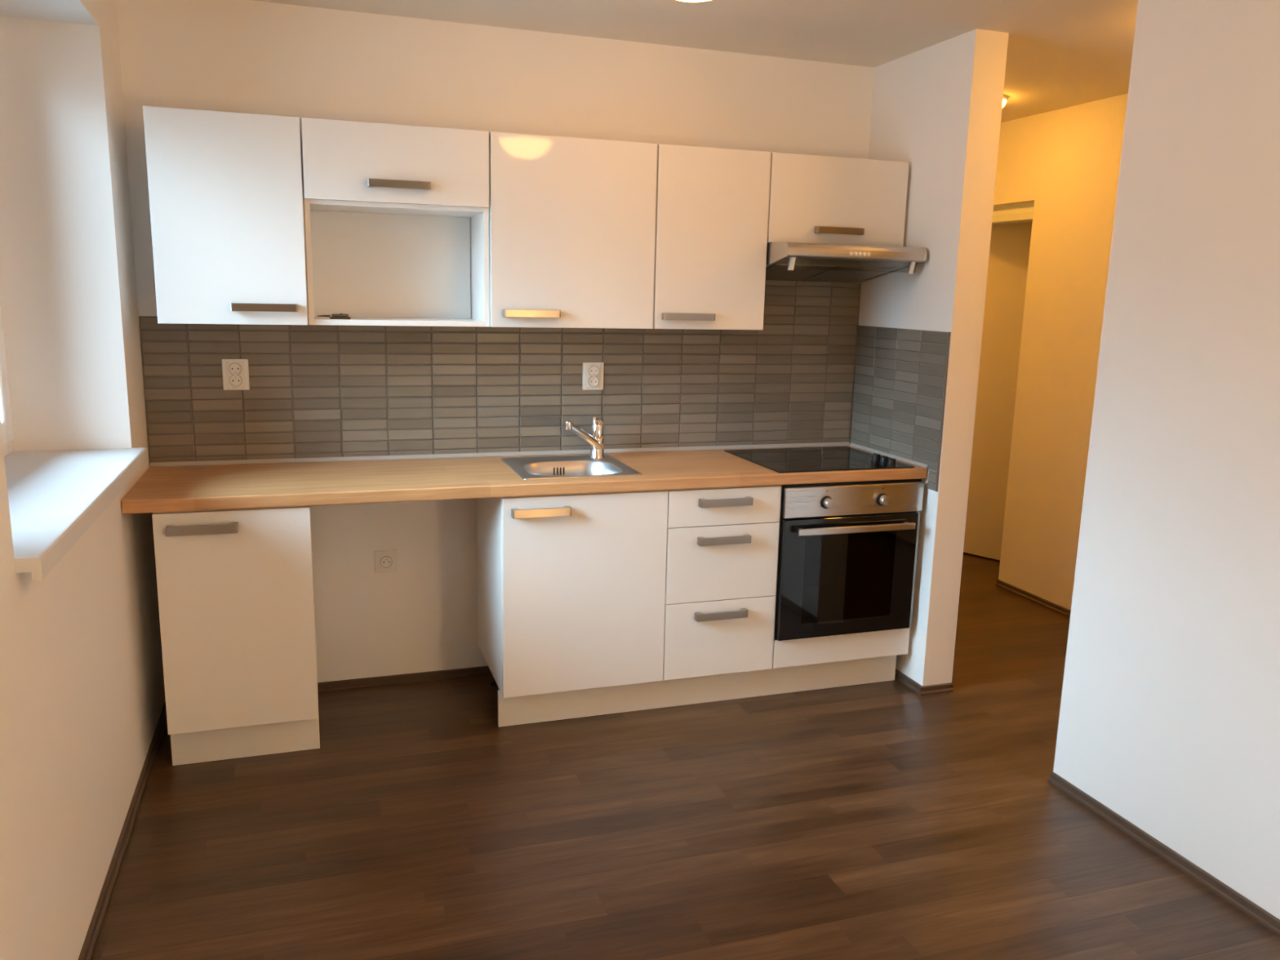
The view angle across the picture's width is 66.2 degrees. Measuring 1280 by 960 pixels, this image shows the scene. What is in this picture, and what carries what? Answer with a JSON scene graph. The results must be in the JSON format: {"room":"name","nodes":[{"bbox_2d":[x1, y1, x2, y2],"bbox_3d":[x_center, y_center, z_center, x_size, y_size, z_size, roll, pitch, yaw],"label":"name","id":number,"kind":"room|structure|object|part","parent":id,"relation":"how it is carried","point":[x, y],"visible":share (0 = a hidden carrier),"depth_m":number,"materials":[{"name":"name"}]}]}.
{"room":"kitchen","nodes":[
{"label":"kitchen","id":0,"kind":"room"},
{"bbox_2d":[0,0,165,959],"bbox_3d":[-0.661,0.370,-0.372,0.420,2.484,8.000,-2,11,-18],"label":"wall","id":1,"kind":"structure","parent":0,"point":[82,699],"depth_m":2.89,"materials":[{"name":"paint"}]},
{"bbox_2d":[0,300,147,581],"bbox_3d":[-1.569,-0.569,2.345,0.444,1.313,1.368,-2,11,-18],"label":"window sill","id":2,"kind":"structure","parent":1,"relation":"in","point":[55,496],"depth_m":2.54,"materials":[{"name":"plastic"}]},
{"bbox_3d":[-1.732,-0.581,2.283,0.080,1.186,1.276,-2,11,-18],"label":"sash","id":3,"kind":"part","parent":2,"relation":"part of","materials":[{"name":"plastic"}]},
{"bbox_3d":[-1.745,-0.581,2.279,0.070,1.272,1.362,-2,11,-18],"label":"frame","id":4,"kind":"part","parent":2,"relation":"part of","materials":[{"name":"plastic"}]},
{"bbox_3d":[-1.550,0.052,2.475,0.374,0.046,1.368,-2,11,-18],"label":"sill","id":5,"kind":"part","parent":2,"relation":"part of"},
{"bbox_2d":[78,700,166,959],"bbox_3d":[-0.482,1.565,-0.072,0.016,0.032,8.000,-2,11,-18],"label":"baseboard","id":6,"kind":"structure","parent":1,"relation":"attached to","point":[93,931],"depth_m":2.69,"materials":[{"name":"brown wood"}]},
{"bbox_2d":[115,0,874,682],"bbox_3d":[-0.616,-0.442,3.862,3.239,2.484,0.150,-2,11,-18],"label":"wall","id":7,"kind":"structure","parent":0,"point":[243,56],"depth_m":3.71,"materials":[{"name":"paint"}]},
{"bbox_2d":[142,106,308,324],"bbox_3d":[-1.351,-0.852,3.251,0.454,0.654,0.350,-2,11,-18],"label":"upper cabinet","id":8,"kind":"object","parent":7,"relation":"attached to","point":[226,199],"visible":1,"depth_m":3.11,"materials":[{"name":"white laminate"}]},
{"bbox_3d":[-1.218,-0.559,3.182,0.203,0.025,0.030,-2,11,-18],"label":"handle","id":9,"kind":"part","parent":8,"relation":"part of","materials":[{"name":"silver metal"}]},
{"bbox_2d":[373,549,398,573],"bbox_3d":[-0.980,0.316,3.796,0.088,0.088,0.023,-2,11,-18],"label":"wall socket","id":10,"kind":"object","parent":7,"relation":"attached to","point":[385,561],"visible":1,"depth_m":3.80,"materials":[{"name":"white plastic"}]},
{"bbox_2d":[300,117,489,326],"bbox_3d":[-0.848,-0.872,3.418,0.603,0.654,0.350,-2,11,-18],"label":"upper cabinet","id":11,"kind":"object","parent":7,"relation":"attached to","point":[397,216],"visible":1,"depth_m":3.44,"materials":[{"name":"white laminate"}]},
{"bbox_2d":[317,313,351,319],"bbox_3d":[-1.046,-0.561,3.359,0.108,0.020,0.036,-2,11,-18],"label":"metal fitting","id":12,"kind":"object","parent":11,"relation":"in","point":[334,316],"visible":1,"depth_m":3.35,"materials":[{"name":"silver metal"}]},
{"bbox_3d":[-1.078,-0.560,3.350,0.042,0.008,0.008,-1,11,-13],"label":"arm","id":13,"kind":"part","parent":12,"relation":"part of","materials":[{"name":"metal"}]},
{"bbox_3d":[-0.902,-0.781,3.590,0.563,0.371,0.004,-2,11,-18],"label":"panel","id":14,"kind":"part","parent":11,"relation":"part of","materials":[{"name":"white laminate"}]},
{"bbox_3d":[-0.800,-1.046,3.253,0.599,0.249,0.018,-2,11,-18],"label":"flap door","id":15,"kind":"part","parent":11,"relation":"part of","materials":[{"name":"white laminate"}]},
{"bbox_3d":[-0.795,-0.976,3.243,0.203,0.025,0.030,-2,11,-18],"label":"handle","id":16,"kind":"part","parent":11,"relation":"part of","materials":[{"name":"silver metal"}]},
{"bbox_2d":[317,666,492,692],"bbox_3d":[-0.418,0.769,4.082,2.785,0.032,0.016,-2,11,-18],"label":"baseboard","id":17,"kind":"structure","parent":7,"relation":"attached to","point":[482,670],"depth_m":3.90,"materials":[{"name":"wood"}]},
{"bbox_2d":[138,280,861,466],"bbox_3d":[-0.389,-0.493,3.838,2.817,0.796,0.018,-2,11,-18],"label":"tile backsplash","id":18,"kind":"structure","parent":7,"relation":"attached to","point":[316,393],"depth_m":3.81,"materials":[{"name":"tile"}]},
{"bbox_2d":[222,359,249,390],"bbox_3d":[-1.438,-0.374,3.493,0.087,0.110,0.023,-2,11,-18],"label":"wall socket","id":19,"kind":"object","parent":18,"relation":"attached to","point":[235,372],"visible":1,"depth_m":3.49,"materials":[{"name":"white plastic"}]},
{"bbox_2d":[228,362,241,374],"bbox_3d":[-1.437,-0.394,3.486,0.044,0.044,0.005,-2,11,-18],"label":"socket","id":20,"kind":"object","parent":19,"relation":"attached to","point":[234,368],"depth_m":3.49,"materials":[{"name":"white plastic"}]},
{"bbox_2d":[229,374,242,386],"bbox_3d":[-1.438,-0.354,3.493,0.044,0.044,0.005,-2,11,-18],"label":"socket","id":21,"kind":"object","parent":19,"relation":"attached to","point":[235,380],"depth_m":3.50,"materials":[{"name":"white plastic"}]},
{"bbox_2d":[582,362,604,390],"bbox_3d":[-0.185,-0.413,3.913,0.087,0.110,0.023,-2,11,-18],"label":"wall socket","id":22,"kind":"object","parent":18,"relation":"attached to","point":[593,372],"visible":1,"depth_m":3.91,"materials":[{"name":"white plastic"}]},
{"bbox_2d":[588,376,599,386],"bbox_3d":[-0.184,-0.392,3.912,0.044,0.044,0.013,-2,11,-18],"label":"socket","id":23,"kind":"object","parent":22,"relation":"attached to","point":[593,381],"depth_m":3.92,"materials":[{"name":"white plastic"}]},
{"bbox_2d":[588,365,599,376],"bbox_3d":[-0.183,-0.432,3.905,0.044,0.044,0.005,-2,11,-18],"label":"socket","id":24,"kind":"object","parent":22,"relation":"attached to","point":[593,371],"depth_m":3.91,"materials":[{"name":"white plastic"}]},
{"bbox_2d":[488,131,657,328],"bbox_3d":[-0.274,-0.895,3.609,0.602,0.654,0.350,-2,11,-18],"label":"upper cabinet","id":25,"kind":"object","parent":7,"relation":"attached to","point":[572,220],"visible":0.91,"depth_m":3.47,"materials":[{"name":"white laminate"}]},
{"bbox_3d":[-0.382,-0.587,3.462,0.203,0.025,0.030,-2,11,-18],"label":"handle","id":26,"kind":"part","parent":25,"relation":"part of","materials":[{"name":"silver metal"}]},
{"bbox_2d":[653,143,771,329],"bbox_3d":[0.225,-0.915,3.775,0.446,0.654,0.350,-2,11,-18],"label":"upper cabinet","id":27,"kind":"object","parent":7,"relation":"attached to","point":[712,206],"visible":0.91,"depth_m":3.63,"materials":[{"name":"white plastic"}]},
{"bbox_3d":[0.182,-0.607,3.650,0.203,0.025,0.030,-2,11,-18],"label":"handle","id":28,"kind":"part","parent":27,"relation":"part of","materials":[{"name":"silver metal"}]},
{"bbox_2d":[767,152,909,246],"bbox_3d":[0.723,-1.097,3.908,0.593,0.325,0.350,-2,11,-18],"label":"upper cabinet","id":29,"kind":"object","parent":7,"relation":"attached to","point":[813,198],"visible":0.77,"depth_m":3.77,"materials":[{"name":"white plastic"}]},
{"bbox_3d":[0.768,-0.959,3.779,0.203,0.025,0.030,-2,11,-18],"label":"handle","id":30,"kind":"part","parent":29,"relation":"part of","materials":[{"name":"silver metal"}]},
{"bbox_2d":[764,241,927,284],"bbox_3d":[0.741,-0.855,3.890,0.590,0.138,0.486,-2,11,-18],"label":"extractor hood","id":31,"kind":"object","parent":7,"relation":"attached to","point":[785,260],"visible":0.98,"depth_m":3.74,"materials":[{"name":"metal"}]},
{"bbox_2d":[90,551,1279,959],"bbox_3d":[1.404,1.275,1.964,5.900,0.080,11.100,-2,11,-18],"label":"floor","id":32,"kind":"structure","parent":0,"point":[880,820],"depth_m":2.83,"materials":[{"name":"laminate"}]},
{"bbox_2d":[151,506,318,734],"bbox_3d":[-1.352,0.465,3.360,0.454,0.859,0.565,-2,11,-18],"label":"base cabinet","id":33,"kind":"object","parent":32,"relation":"on","point":[236,588],"visible":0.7,"depth_m":3.11,"materials":[{"name":"white laminate"}]},
{"bbox_3d":[-1.342,0.151,3.013,0.203,0.029,0.030,-2,11,-18],"label":"handle","id":34,"kind":"part","parent":33,"relation":"part of","materials":[{"name":"silver metal"}]},
{"bbox_2d":[121,444,926,514],"bbox_3d":[-0.309,-0.026,3.646,2.806,0.043,0.582,-2,11,-18],"label":"countertop","id":35,"kind":"structure","parent":33,"relation":"on","point":[163,489],"depth_m":3.39,"materials":[{"name":"brown wood"}]},
{"bbox_2d":[501,454,641,479],"bbox_3d":[-0.266,0.019,3.678,0.434,0.150,0.440,-2,11,-18],"label":"sink","id":36,"kind":"object","parent":35,"relation":"in","point":[562,466],"visible":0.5,"depth_m":3.77,"materials":[{"name":"metal"}]},
{"bbox_2d":[564,417,604,458],"bbox_3d":[-0.205,-0.159,3.779,0.068,0.169,0.224,8,13,30],"label":"mixer tap","id":37,"kind":"object","parent":36,"relation":"on","point":[596,440],"visible":1,"depth_m":3.82,"materials":[{"name":"silver metal"}]},
{"bbox_3d":[-0.220,-0.171,3.774,0.036,0.124,0.185,10,14,38],"label":"spout","id":38,"kind":"part","parent":37,"relation":"part of","materials":[{"name":"silver metal"}]},
{"bbox_3d":[-0.175,-0.233,3.813,0.052,0.035,0.109,5,12,21],"label":"lever","id":39,"kind":"part","parent":37,"relation":"part of","materials":[{"name":"silver metal"}]},
{"bbox_2d":[724,446,914,473],"bbox_3d":[0.709,-0.102,3.954,0.582,0.037,0.514,-2,11,-18],"label":"cooktop","id":40,"kind":"object","parent":35,"relation":"in","point":[798,460],"visible":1,"depth_m":3.90,"materials":[{"name":"black glass"}]},
{"bbox_3d":[0.938,-0.089,3.901,0.039,0.032,0.039,-2,11,-18],"label":"knob","id":41,"kind":"part","parent":40,"relation":"part of","materials":[{"name":"black plastic"}]},
{"bbox_3d":[0.957,-0.078,3.846,0.039,0.032,0.039,-2,11,-18],"label":"knob","id":42,"kind":"part","parent":40,"relation":"part of","materials":[{"name":"black plastic"}]},
{"bbox_3d":[0.973,-0.069,3.800,0.039,0.032,0.039,-2,11,-18],"label":"knob","id":43,"kind":"part","parent":40,"relation":"part of","materials":[{"name":"black plastic"}]},
{"bbox_2d":[170,716,319,765],"bbox_3d":[-1.305,0.853,3.261,0.457,0.137,0.016,-2,11,-18],"label":"kickboard","id":44,"kind":"object","parent":32,"relation":"on","point":[188,748],"visible":0.62,"depth_m":3.25,"materials":[{"name":"white laminate"}]},
{"bbox_2d":[476,489,668,697],"bbox_3d":[-0.271,0.421,3.720,0.597,0.859,0.565,-2,11,-18],"label":"base cabinet","id":45,"kind":"object","parent":32,"relation":"on","point":[571,588],"visible":0.77,"depth_m":3.47,"materials":[{"name":"white laminate"}]},
{"bbox_3d":[-0.571,0.744,3.905,0.052,0.142,0.052,-2,11,-18],"label":"leg","id":46,"kind":"part","parent":45,"relation":"part of","materials":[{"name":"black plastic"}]},
{"bbox_3d":[-0.335,0.110,3.348,0.203,0.029,0.030,-2,11,-18],"label":"handle","id":47,"kind":"part","parent":45,"relation":"part of","materials":[{"name":"silver metal"}]},
{"bbox_2d":[497,655,896,727],"bbox_3d":[0.270,0.789,3.785,1.644,0.137,0.016,-2,11,-18],"label":"kickboard","id":48,"kind":"object","parent":32,"relation":"on","point":[532,708],"visible":0.76,"depth_m":3.75,"materials":[{"name":"white laminate"}]},
{"bbox_2d":[662,484,781,680],"bbox_3d":[0.225,0.401,3.885,0.445,0.859,0.565,-2,11,-18],"label":"base cabinet","id":49,"kind":"object","parent":32,"relation":"on","point":[722,543],"visible":0.75,"depth_m":3.63,"materials":[{"name":"white plastic"}]},
{"bbox_3d":[0.299,0.590,3.686,0.443,0.291,0.018,-2,11,-18],"label":"drawer","id":50,"kind":"part","parent":49,"relation":"part of","materials":[{"name":"white laminate"}]},
{"bbox_3d":[0.302,0.500,3.643,0.203,0.028,0.030,-2,11,-18],"label":"handle","id":51,"kind":"part","parent":49,"relation":"part of","materials":[{"name":"silver metal"}]},
{"bbox_3d":[0.305,0.305,3.631,0.443,0.283,0.018,-2,11,-18],"label":"drawer","id":52,"kind":"part","parent":49,"relation":"part of","materials":[{"name":"white laminate"}]},
{"bbox_3d":[0.310,0.097,3.591,0.443,0.135,0.018,-2,11,-18],"label":"drawer","id":53,"kind":"part","parent":49,"relation":"part of","materials":[{"name":"white laminate"}]},
{"bbox_3d":[0.309,0.220,3.589,0.203,0.028,0.030,-2,11,-18],"label":"handle","id":54,"kind":"part","parent":49,"relation":"part of","materials":[{"name":"silver metal"}]},
{"bbox_3d":[0.312,0.080,3.563,0.203,0.028,0.030,-2,11,-18],"label":"handle","id":55,"kind":"part","parent":49,"relation":"part of","materials":[{"name":"silver metal"}]},
{"bbox_2d":[772,484,910,668],"bbox_3d":[0.719,0.379,4.062,0.602,0.859,0.530,-2,11,-18],"label":"base cabinet","id":56,"kind":"object","parent":32,"relation":"on","point":[827,649],"visible":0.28,"depth_m":3.85,"materials":[{"name":"white plastic"}]},
{"bbox_3d":[0.795,0.657,3.868,0.601,0.113,0.018,-2,11,-18],"label":"filler panel","id":57,"kind":"part","parent":56,"relation":"part of","materials":[{"name":"white laminate"}]},
{"bbox_2d":[774,478,924,640],"bbox_3d":[0.735,0.261,4.005,0.598,0.604,0.582,-2,11,-18],"label":"oven","id":58,"kind":"object","parent":56,"relation":"in","point":[848,550],"visible":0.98,"depth_m":3.76,"materials":[{"name":"glass"}]},
{"bbox_3d":[0.705,0.087,3.672,0.049,0.049,0.033,-2,11,-18],"label":"knob","id":59,"kind":"part","parent":58,"relation":"part of","materials":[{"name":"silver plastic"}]},
{"bbox_3d":[0.817,0.075,3.735,0.595,0.114,0.018,-2,11,-18],"label":"control panel","id":60,"kind":"part","parent":58,"relation":"part of","materials":[{"name":"metal"}]},
{"bbox_3d":[0.820,0.184,3.726,0.501,0.025,0.038,-2,11,-18],"label":"handle","id":61,"kind":"part","parent":58,"relation":"part of","materials":[{"name":"metal"}]},
{"bbox_3d":[0.933,0.077,3.748,0.049,0.049,0.033,-2,11,-18],"label":"knob","id":62,"kind":"part","parent":58,"relation":"part of","materials":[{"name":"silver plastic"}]},
{"bbox_3d":[1.084,0.355,3.888,0.015,0.472,0.008,-2,11,-18],"label":"trim","id":63,"kind":"part","parent":58,"relation":"part of","materials":[{"name":"silver metal"}]},
{"bbox_2d":[251,0,1137,122],"bbox_3d":[1.463,-1.252,1.479,5.900,0.100,11.100,-2,11,-18],"label":"ceiling","id":64,"kind":"structure","parent":0,"point":[1061,54],"depth_m":3.47,"materials":[{"name":"paint"}]},
{"bbox_2d":[678,0,709,2],"bbox_3d":[0.150,-1.410,2.742,0.337,0.124,0.337,-2,11,-18],"label":"ceiling lamp","id":65,"kind":"object","parent":64,"relation":"attached to","point":[688,1],"visible":1,"depth_m":2.78,"materials":[{"name":"plastic"}]},
{"bbox_2d":[1002,94,1008,106],"bbox_3d":[1.618,-1.768,4.644,0.224,0.070,0.224,-2,11,-18],"label":"ceiling lamp","id":66,"kind":"object","parent":64,"relation":"attached to","point":[1005,100],"visible":0.1,"depth_m":4.58,"materials":[{"name":"plastic"}]},
{"bbox_3d":[1.618,-1.760,4.645,0.213,0.054,0.213,-2,11,-18],"label":"lamp shade","id":67,"kind":"part","parent":66,"relation":"part of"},
{"bbox_2d":[993,93,1128,609],"bbox_3d":[2.312,-0.506,4.552,0.150,2.484,5.600,-2,11,-18],"label":"wall","id":68,"kind":"structure","parent":0,"point":[1065,161],"depth_m":4.94,"materials":[{"name":"paint"}]},
{"bbox_2d":[963,201,1034,559],"bbox_3d":[2.134,-0.516,5.711,0.485,2.058,0.817,-2,11,-18],"label":"door","id":69,"kind":"structure","parent":68,"relation":"in","point":[1011,224],"depth_m":5.79,"materials":[{"name":"white wood"}]},
{"bbox_3d":[1.961,-0.509,5.654,0.120,2.058,0.817,-2,11,-18],"label":"frame","id":70,"kind":"part","parent":69,"relation":"part of","materials":[{"name":"white wood"}]},
{"bbox_2d":[995,579,1071,617],"bbox_3d":[2.534,0.893,3.793,0.016,0.032,3.528,-2,11,-18],"label":"baseboard","id":71,"kind":"structure","parent":68,"relation":"attached to","point":[1025,594],"depth_m":5.15,"materials":[{"name":"brown wood"}]},
{"bbox_2d":[858,0,1279,919],"bbox_3d":[1.856,0.009,1.811,0.153,2.484,10.600,-2,11,-18],"label":"wall","id":72,"kind":"structure","parent":0,"point":[1169,718],"depth_m":2.75,"materials":[{"name":"paint"}]},
{"bbox_2d":[849,325,951,491],"bbox_3d":[1.038,-0.314,4.013,0.016,0.606,0.656,-2,11,-18],"label":"tile backsplash","id":73,"kind":"structure","parent":72,"relation":"attached to","point":[900,379],"depth_m":3.96,"materials":[{"name":"tile"}]},
{"bbox_2d":[918,682,953,695],"bbox_3d":[1.186,0.836,3.929,0.153,0.032,0.016,-2,11,-18],"label":"baseboard","id":74,"kind":"structure","parent":72,"relation":"attached to","point":[944,687],"depth_m":3.92,"materials":[{"name":"brown wood"}]},
{"bbox_2d":[1048,771,1279,936],"bbox_3d":[2.395,1.587,0.159,0.016,0.032,6.598,-2,11,-18],"label":"baseboard","id":75,"kind":"structure","parent":72,"relation":"attached to","point":[1212,883],"depth_m":2.77,"materials":[{"name":"brown wood"}]}
]}

